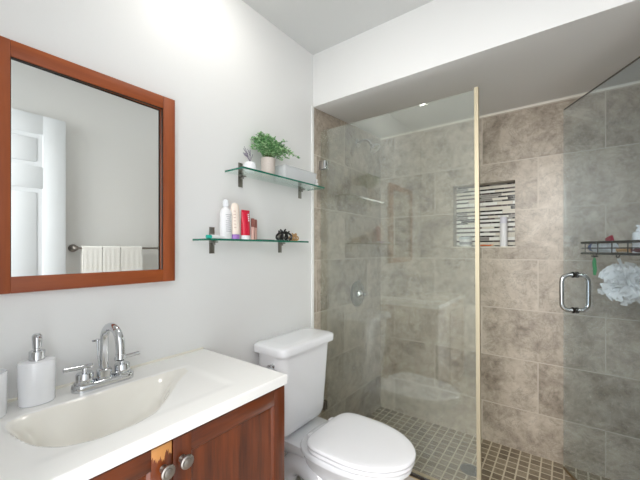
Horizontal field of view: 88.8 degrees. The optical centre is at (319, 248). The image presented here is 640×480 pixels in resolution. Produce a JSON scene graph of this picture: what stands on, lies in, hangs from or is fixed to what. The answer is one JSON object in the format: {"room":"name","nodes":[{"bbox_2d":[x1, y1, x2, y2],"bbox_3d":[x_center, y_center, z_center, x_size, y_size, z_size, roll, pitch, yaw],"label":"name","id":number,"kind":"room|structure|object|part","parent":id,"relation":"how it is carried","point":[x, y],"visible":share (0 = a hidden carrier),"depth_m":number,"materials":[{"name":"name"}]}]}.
{"room":"bathroom","nodes":[
{"label":"bathroom","id":0,"kind":"room"},
{"bbox_2d":[0,0,380,455],"bbox_3d":[-0.300,0.062,1.706,0.120,2.443,2.890,0,0,37],"label":"wall","id":1,"kind":"structure","parent":0,"point":[231,75],"depth_m":1.45,"materials":[{"name":"paint"}]},
{"bbox_2d":[0,36,174,293],"bbox_3d":[-0.706,-0.220,1.037,0.031,0.678,0.498,0,0,37],"label":"wall mirror","id":2,"kind":"object","parent":1,"relation":"attached to","point":[87,156],"visible":1,"depth_m":0.99,"materials":[{"name":"brown wood"}]},
{"bbox_3d":[-0.707,-0.537,1.038,0.030,0.044,0.410,0,0,37],"label":"frame rail","id":3,"kind":"part","parent":2,"relation":"part of","materials":[{"name":"wood"}]},
{"bbox_3d":[-0.707,0.097,1.038,0.030,0.044,0.410,0,0,37],"label":"frame rail","id":4,"kind":"part","parent":2,"relation":"part of","materials":[{"name":"wood"}]},
{"bbox_2d":[192,227,308,252],"bbox_3d":[-0.288,-0.037,1.516,0.128,0.112,0.591,0,0,37],"label":"glass shelf","id":5,"kind":"object","parent":1,"relation":"attached to","point":[212,241],"visible":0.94,"depth_m":1.39,"materials":[{"name":"clear glass"}]},
{"bbox_2d":[205,235,223,237],"bbox_3d":[-0.424,-0.050,1.324,0.023,0.017,0.081,0,0,37],"label":"tube","id":6,"kind":"object","parent":5,"relation":"on","point":[206,236],"visible":0.86,"depth_m":1.31,"materials":[{"name":"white plastic"}]},
{"bbox_2d":[220,199,231,238],"bbox_3d":[-0.396,-0.125,1.372,0.041,0.168,0.055,0,0,37],"label":"lotion bottle","id":7,"kind":"object","parent":5,"relation":"on","point":[225,212],"visible":0.97,"depth_m":1.35,"materials":[{"name":"white plastic"}]},
{"bbox_2d":[231,203,239,238],"bbox_3d":[-0.368,-0.120,1.413,0.035,0.158,0.043,0,0,37],"label":"tube","id":8,"kind":"object","parent":5,"relation":"on","point":[234,207],"visible":0.8,"depth_m":1.40,"materials":[{"name":"beige plastic"}]},
{"bbox_2d":[241,210,249,238],"bbox_3d":[-0.333,-0.107,1.459,0.035,0.132,0.047,0,0,37],"label":"toothpaste tube","id":9,"kind":"object","parent":5,"relation":"on","point":[245,214],"visible":0.91,"depth_m":1.44,"materials":[{"name":"red plastic"}]},
{"bbox_3d":[-0.287,-0.037,1.515,0.123,0.008,0.589,0,0,37],"label":"glass pane","id":10,"kind":"part","parent":5,"relation":"part of","materials":[{"name":"clear glass"}]},
{"bbox_2d":[251,218,254,239],"bbox_3d":[-0.306,-0.090,1.486,0.011,0.098,0.014,0,0,37],"label":"lip gloss","id":11,"kind":"object","parent":5,"relation":"on","point":[252,219],"visible":0.86,"depth_m":1.48},
{"bbox_2d":[255,219,256,239],"bbox_3d":[-0.300,-0.089,1.511,0.011,0.095,0.014,0,0,37],"label":"lip gloss","id":12,"kind":"object","parent":5,"relation":"on","point":[255,219],"visible":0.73,"depth_m":1.51},
{"bbox_2d":[276,229,292,240],"bbox_3d":[-0.181,-0.071,1.646,0.054,0.060,0.074,0,0,37],"label":"claw clip","id":13,"kind":"object","parent":5,"relation":"on","point":[282,236],"visible":0.99,"depth_m":1.63,"materials":[{"name":"black plastic"}]},
{"bbox_2d":[288,233,298,240],"bbox_3d":[-0.139,-0.063,1.712,0.039,0.043,0.053,0,0,-33],"label":"claw clip","id":14,"kind":"object","parent":5,"relation":"on","point":[295,236],"visible":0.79,"depth_m":1.70,"materials":[{"name":"plastic"}]},
{"bbox_2d":[225,162,324,198],"bbox_3d":[-0.198,-0.342,1.635,0.128,0.112,0.578,0,0,37],"label":"glass shelf","id":15,"kind":"object","parent":1,"relation":"attached to","point":[241,176],"visible":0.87,"depth_m":1.51,"materials":[{"name":"clear glass"}]},
{"bbox_2d":[243,146,256,173],"bbox_3d":[-0.317,-0.402,1.478,0.060,0.110,0.060,0,0,-5],"label":"potted plant","id":16,"kind":"object","parent":15,"relation":"on","point":[249,164],"visible":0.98,"depth_m":1.46,"materials":[{"name":"white ceramic"}]},
{"bbox_2d":[250,131,299,177],"bbox_3d":[-0.215,-0.456,1.596,0.150,0.219,0.265,0,0,34],"label":"potted plant","id":17,"kind":"object","parent":15,"relation":"on","point":[268,148],"visible":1,"depth_m":1.54,"materials":[{"name":"green plant"}]},
{"bbox_3d":[-0.249,-0.389,1.565,0.069,0.086,0.069,0,0,37],"label":"pot","id":18,"kind":"part","parent":17,"relation":"part of","materials":[{"name":"white ceramic"}]},
{"bbox_2d":[274,164,316,187],"bbox_3d":[-0.131,-0.382,1.731,0.100,0.070,0.268,0,0,37],"label":"tray","id":19,"kind":"object","parent":15,"relation":"on","point":[284,170],"visible":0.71,"depth_m":1.68,"materials":[{"name":"plastic"}]},
{"bbox_3d":[-0.131,-0.413,1.731,0.100,0.008,0.268,0,0,37],"label":"lid","id":20,"kind":"part","parent":19,"relation":"part of","materials":[{"name":"plastic"}]},
{"bbox_2d":[311,106,313,327],"bbox_3d":[-0.044,0.188,1.943,0.006,2.072,0.020,0,0,37],"label":"trim","id":21,"kind":"structure","parent":1,"relation":"attached to","point":[312,107],"depth_m":1.94,"materials":[{"name":"paint"}]},
{"bbox_2d":[351,280,367,306],"bbox_3d":[0.303,0.322,2.341,0.082,0.190,0.190,0,0,37],"label":"shower valve","id":22,"kind":"object","parent":1,"relation":"attached to","point":[357,290],"visible":1,"depth_m":2.33,"materials":[{"name":"silver metal"}]},
{"bbox_3d":[0.308,0.322,2.338,0.069,0.064,0.064,0,0,37],"label":"knob","id":23,"kind":"part","parent":22,"relation":"part of","materials":[{"name":"silver metal"}]},
{"bbox_2d":[355,139,379,153],"bbox_3d":[0.341,-0.735,2.313,0.178,0.123,0.084,0,0,37],"label":"shower head","id":24,"kind":"object","parent":1,"relation":"attached to","point":[374,147],"visible":1,"depth_m":2.29},
{"bbox_3d":[0.321,-0.760,2.328,0.117,0.055,0.018,0,0,37],"label":"arm","id":25,"kind":"part","parent":24,"relation":"part of","materials":[{"name":"silver metal"}]},
{"bbox_2d":[242,0,433,54],"bbox_3d":[0.360,-1.209,1.211,1.770,0.100,2.890,0,0,37],"label":"ceiling","id":26,"kind":"structure","parent":0,"point":[317,26],"depth_m":1.63,"materials":[{"name":"paint"}]},
{"bbox_2d":[313,0,639,137],"bbox_3d":[0.869,-1.004,1.890,1.530,0.311,0.994,0,0,37],"label":"soffit","id":27,"kind":"structure","parent":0,"point":[420,68],"depth_m":1.60,"materials":[{"name":"paint"}]},
{"bbox_2d":[368,406,611,479],"bbox_3d":[0.888,1.344,1.915,1.770,0.120,1.130,0,0,37],"label":"floor","id":28,"kind":"structure","parent":0,"point":[440,450],"depth_m":2.02,"materials":[{"name":"tile"}]},
{"bbox_2d":[409,469,437,479],"bbox_3d":[0.628,1.219,1.569,1.530,0.130,0.065,0,0,37],"label":"trim","id":29,"kind":"structure","parent":28,"relation":"on","point":[413,470],"depth_m":1.66,"materials":[{"name":"tile"}]},
{"bbox_2d":[319,87,481,479],"bbox_3d":[0.366,0.211,1.741,0.903,1.886,0.028,0,0,37],"label":"screen","id":30,"kind":"object","parent":29,"relation":"on","point":[323,165],"visible":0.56,"depth_m":1.47,"materials":[{"name":"clear glass"}]},
{"bbox_2d":[460,463,476,475],"bbox_3d":[0.871,1.282,1.897,0.108,0.004,0.108,0,0,37],"label":"floor drain","id":31,"kind":"object","parent":28,"relation":"on","point":[469,469],"visible":0.97,"depth_m":1.90,"materials":[{"name":"metal"}]},
{"bbox_2d":[381,83,639,479],"bbox_3d":[1.167,0.183,2.287,1.530,2.202,0.200,0,0,37],"label":"wall","id":32,"kind":"structure","parent":0,"point":[558,385],"depth_m":2.06,"materials":[{"name":"stone"}]},
{"bbox_2d":[452,246,515,247],"bbox_3d":[1.127,-0.013,2.247,0.389,0.007,0.095,0,0,37],"label":"trim","id":33,"kind":"structure","parent":32,"relation":"attached to","point":[480,246],"depth_m":2.19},
{"bbox_2d":[459,237,471,246],"bbox_3d":[1.034,-0.052,2.318,0.084,0.069,0.084,0,0,37],"label":"jar","id":34,"kind":"object","parent":33,"relation":"on","point":[464,241],"visible":1,"depth_m":2.29,"materials":[{"name":"white plastic"}]},
{"bbox_2d":[500,216,507,245],"bbox_3d":[1.224,-0.117,2.176,0.045,0.199,0.045,0,0,37],"label":"spray bottle","id":35,"kind":"object","parent":33,"relation":"on","point":[503,220],"visible":0.87,"depth_m":2.16,"materials":[{"name":"white plastic"}]},
{"bbox_2d":[457,182,514,246],"bbox_3d":[1.188,-0.230,2.329,0.381,0.432,0.108,0,0,37],"label":"wall niche","id":36,"kind":"object","parent":32,"relation":"in","point":[497,201],"visible":0.7,"depth_m":2.27,"materials":[{"name":"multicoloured tile"}]},
{"bbox_2d":[380,80,639,139],"bbox_3d":[1.105,-0.898,2.205,1.530,0.015,0.006,0,0,37],"label":"trim","id":37,"kind":"structure","parent":32,"relation":"attached to","point":[634,82],"depth_m":2.07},
{"bbox_3d":[0.021,1.314,0.759,1.770,0.180,1.760,0,0,37],"label":"floor","id":38,"kind":"structure","parent":0,"visible":0},
{"bbox_2d":[89,385,283,479],"bbox_3d":[-0.520,0.835,0.900,0.488,0.778,0.776,0,0,37],"label":"vanity cabinet","id":39,"kind":"object","parent":38,"relation":"on","point":[246,442],"visible":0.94,"depth_m":0.90,"materials":[{"name":"brown wood"}]},
{"bbox_3d":[-0.474,0.476,0.623,0.020,0.048,0.292,0,0,37],"label":"rail","id":40,"kind":"part","parent":39,"relation":"part of","materials":[{"name":"brown wood"}]},
{"bbox_2d":[0,347,286,479],"bbox_3d":[-0.532,0.473,0.905,0.470,0.132,0.786,0,0,37],"label":"vanity sink","id":41,"kind":"object","parent":39,"relation":"in","point":[83,436],"visible":0.92,"depth_m":0.87,"materials":[{"name":"ceramic"}]},
{"bbox_2d":[0,369,7,417],"bbox_3d":[-0.811,0.359,0.796,0.073,0.108,0.073,0,0,37],"label":"tumbler","id":42,"kind":"object","parent":41,"relation":"on","point":[3,372],"visible":1,"depth_m":0.80,"materials":[{"name":"white ceramic"}]},
{"bbox_2d":[17,333,55,407],"bbox_3d":[-0.761,0.320,0.878,0.078,0.185,0.067,0,0,-24],"label":"soap dispenser","id":43,"kind":"object","parent":41,"relation":"on","point":[36,375],"visible":1,"depth_m":0.86,"materials":[{"name":"white ceramic"}]},
{"bbox_2d":[63,323,139,393],"bbox_3d":[-0.644,0.316,1.002,0.172,0.194,0.169,0,0,-1],"label":"sink faucet","id":44,"kind":"object","parent":41,"relation":"on","point":[85,381],"visible":1,"depth_m":0.98,"materials":[{"name":"silver metal"}]},
{"bbox_3d":[-0.702,0.345,0.949,0.012,0.016,0.072,0,0,37],"label":"lever","id":45,"kind":"part","parent":44,"relation":"part of","materials":[{"name":"silver metal"}]},
{"bbox_3d":[-0.693,0.337,1.014,0.027,0.116,0.014,0,0,-36],"label":"lift rod","id":46,"kind":"part","parent":44,"relation":"part of","materials":[{"name":"silver metal"}]},
{"bbox_3d":[-0.662,0.403,1.002,0.055,0.020,0.167,0,0,37],"label":"plate","id":47,"kind":"part","parent":44,"relation":"part of","materials":[{"name":"silver metal"}]},
{"bbox_3d":[-0.615,0.293,0.966,0.141,0.150,0.025,0,0,37],"label":"spout","id":48,"kind":"part","parent":44,"relation":"part of","materials":[{"name":"silver metal"}]},
{"bbox_3d":[-0.623,0.345,1.055,0.012,0.016,0.072,0,0,37],"label":"lever","id":49,"kind":"part","parent":44,"relation":"part of","materials":[{"name":"silver metal"}]},
{"bbox_3d":[-0.474,0.795,0.623,0.014,0.599,0.298,0,0,37],"label":"panel","id":50,"kind":"part","parent":39,"relation":"part of","materials":[{"name":"brown wood"}]},
{"bbox_3d":[-0.473,0.795,0.623,0.020,0.687,0.386,0,0,37],"label":"door","id":51,"kind":"part","parent":39,"relation":"part of","materials":[{"name":"brown wood"}]},
{"bbox_3d":[-0.350,0.507,0.745,0.030,0.033,0.033,0,0,37],"label":"knob","id":52,"kind":"part","parent":39,"relation":"part of","materials":[{"name":"silver metal"}]},
{"bbox_3d":[-0.322,0.507,0.782,0.030,0.033,0.033,0,0,37],"label":"knob","id":53,"kind":"part","parent":39,"relation":"part of","materials":[{"name":"silver metal"}]},
{"bbox_3d":[-0.240,0.795,0.933,0.020,0.687,0.384,0,0,37],"label":"door","id":54,"kind":"part","parent":39,"relation":"part of","materials":[{"name":"brown wood"}]},
{"bbox_3d":[-0.241,0.795,0.933,0.014,0.599,0.296,0,0,37],"label":"panel","id":55,"kind":"part","parent":39,"relation":"part of","materials":[{"name":"brown wood"}]},
{"bbox_3d":[-0.241,0.476,0.933,0.020,0.048,0.290,0,0,37],"label":"rail","id":56,"kind":"part","parent":39,"relation":"part of","materials":[{"name":"brown wood"}]},
{"bbox_2d":[254,327,415,479],"bbox_3d":[0.074,0.833,1.497,0.718,0.782,0.434,0,0,37],"label":"toilet","id":57,"kind":"object","parent":38,"relation":"on","point":[344,446],"visible":0.91,"depth_m":1.49,"materials":[{"name":"white ceramic"}]},
{"bbox_3d":[-0.203,0.533,1.454,0.073,0.028,0.032,0,0,37],"label":"flush lever","id":58,"kind":"part","parent":57,"relation":"part of","materials":[{"name":"silver metal"}]},
{"bbox_3d":[-0.124,0.691,1.655,0.180,0.407,0.394,0,0,37],"label":"tank","id":59,"kind":"part","parent":57,"relation":"part of","materials":[{"name":"white ceramic"}]},
{"bbox_3d":[-0.122,0.464,1.654,0.217,0.044,0.418,0,0,37],"label":"tank lid","id":60,"kind":"part","parent":57,"relation":"part of","materials":[{"name":"white ceramic"}]},
{"bbox_3d":[0.141,1.052,1.472,0.558,0.345,0.366,0,0,37],"label":"bowl","id":61,"kind":"part","parent":57,"relation":"part of","materials":[{"name":"white ceramic"}]},
{"bbox_3d":[0.196,0.868,1.431,0.435,0.017,0.362,0,0,37],"label":"seat","id":62,"kind":"part","parent":57,"relation":"part of","materials":[{"name":"plastic"}]},
{"bbox_3d":[0.196,0.844,1.431,0.443,0.023,0.368,0,0,37],"label":"seat lid","id":63,"kind":"part","parent":57,"relation":"part of","materials":[{"name":"plastic"}]},
{"bbox_3d":[1.559,0.062,1.435,0.120,2.443,1.094,0,0,37],"label":"wall","id":64,"kind":"structure","parent":0,"visible":0},
{"bbox_2d":[559,57,639,479],"bbox_3d":[1.235,0.208,1.396,0.143,1.880,0.624,0,0,8],"label":"shower door","id":65,"kind":"structure","parent":64,"relation":"attached to","point":[572,274],"depth_m":1.61,"materials":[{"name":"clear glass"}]},
{"bbox_3d":[1.226,0.216,1.625,0.065,0.197,0.020,0,0,8],"label":"handle","id":66,"kind":"part","parent":65,"relation":"part of","materials":[{"name":"silver metal"}]},
{"bbox_3d":[1.303,0.216,1.615,0.065,0.197,0.020,0,0,8],"label":"handle","id":67,"kind":"part","parent":65,"relation":"part of","materials":[{"name":"silver metal"}]},
{"bbox_2d":[581,240,639,257],"bbox_3d":[1.288,0.002,1.395,0.092,0.076,0.378,0,0,8],"label":"shower caddy","id":68,"kind":"object","parent":64,"relation":"attached to","point":[617,241],"visible":0.99,"depth_m":1.40,"materials":[{"name":"black metal"}]},
{"bbox_2d":[591,255,597,274],"bbox_3d":[1.317,0.077,1.565,0.018,0.097,0.036,0,0,8],"label":"razor","id":69,"kind":"object","parent":68,"relation":"hanging from","point":[594,264],"visible":1,"depth_m":1.56,"materials":[{"name":"green plastic"}]},
{"bbox_3d":[1.316,0.084,1.565,0.015,0.083,0.020,0,0,8],"label":"handle","id":70,"kind":"part","parent":69,"relation":"part of","materials":[{"name":"green plastic"}]},
{"bbox_2d":[588,243,618,251],"bbox_3d":[1.298,-0.007,1.502,0.045,0.045,0.133,0,0,8],"label":"tube","id":71,"kind":"object","parent":68,"relation":"in","point":[603,245],"visible":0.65,"depth_m":1.47,"materials":[{"name":"white plastic"}]},
{"bbox_2d":[605,235,613,240],"bbox_3d":[1.299,-0.042,1.464,0.010,0.038,0.045,0,0,8],"label":"packet","id":72,"kind":"object","parent":71,"relation":"on","point":[610,238],"visible":0.69,"depth_m":1.45,"materials":[{"name":"plastic"}]},
{"bbox_2d":[597,258,639,305],"bbox_3d":[1.371,0.146,1.462,0.194,0.210,0.203,0,0,-13],"label":"bath pouf","id":73,"kind":"object","parent":68,"relation":"hanging from","point":[621,283],"visible":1,"depth_m":1.43,"materials":[{"name":"white plastic"}]},
{"bbox_2d":[616,249,639,252],"bbox_3d":[1.281,0.005,1.333,0.040,0.026,0.170,0,0,8],"label":"scrub brush","id":74,"kind":"object","parent":68,"relation":"in","point":[617,250],"visible":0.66,"depth_m":1.34,"materials":[{"name":"beige wood"}]},
{"bbox_3d":[1.286,0.005,1.373,0.024,0.026,0.092,0,0,8],"label":"handle","id":75,"kind":"part","parent":74,"relation":"part of","materials":[{"name":"beige wood"}]},
{"bbox_2d":[632,225,639,252],"bbox_3d":[1.278,-0.041,1.308,0.040,0.112,0.040,0,0,8],"label":"pump bottle","id":76,"kind":"object","parent":68,"relation":"in","point":[635,235],"visible":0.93,"depth_m":1.30,"materials":[{"name":"white plastic"}]}
]}

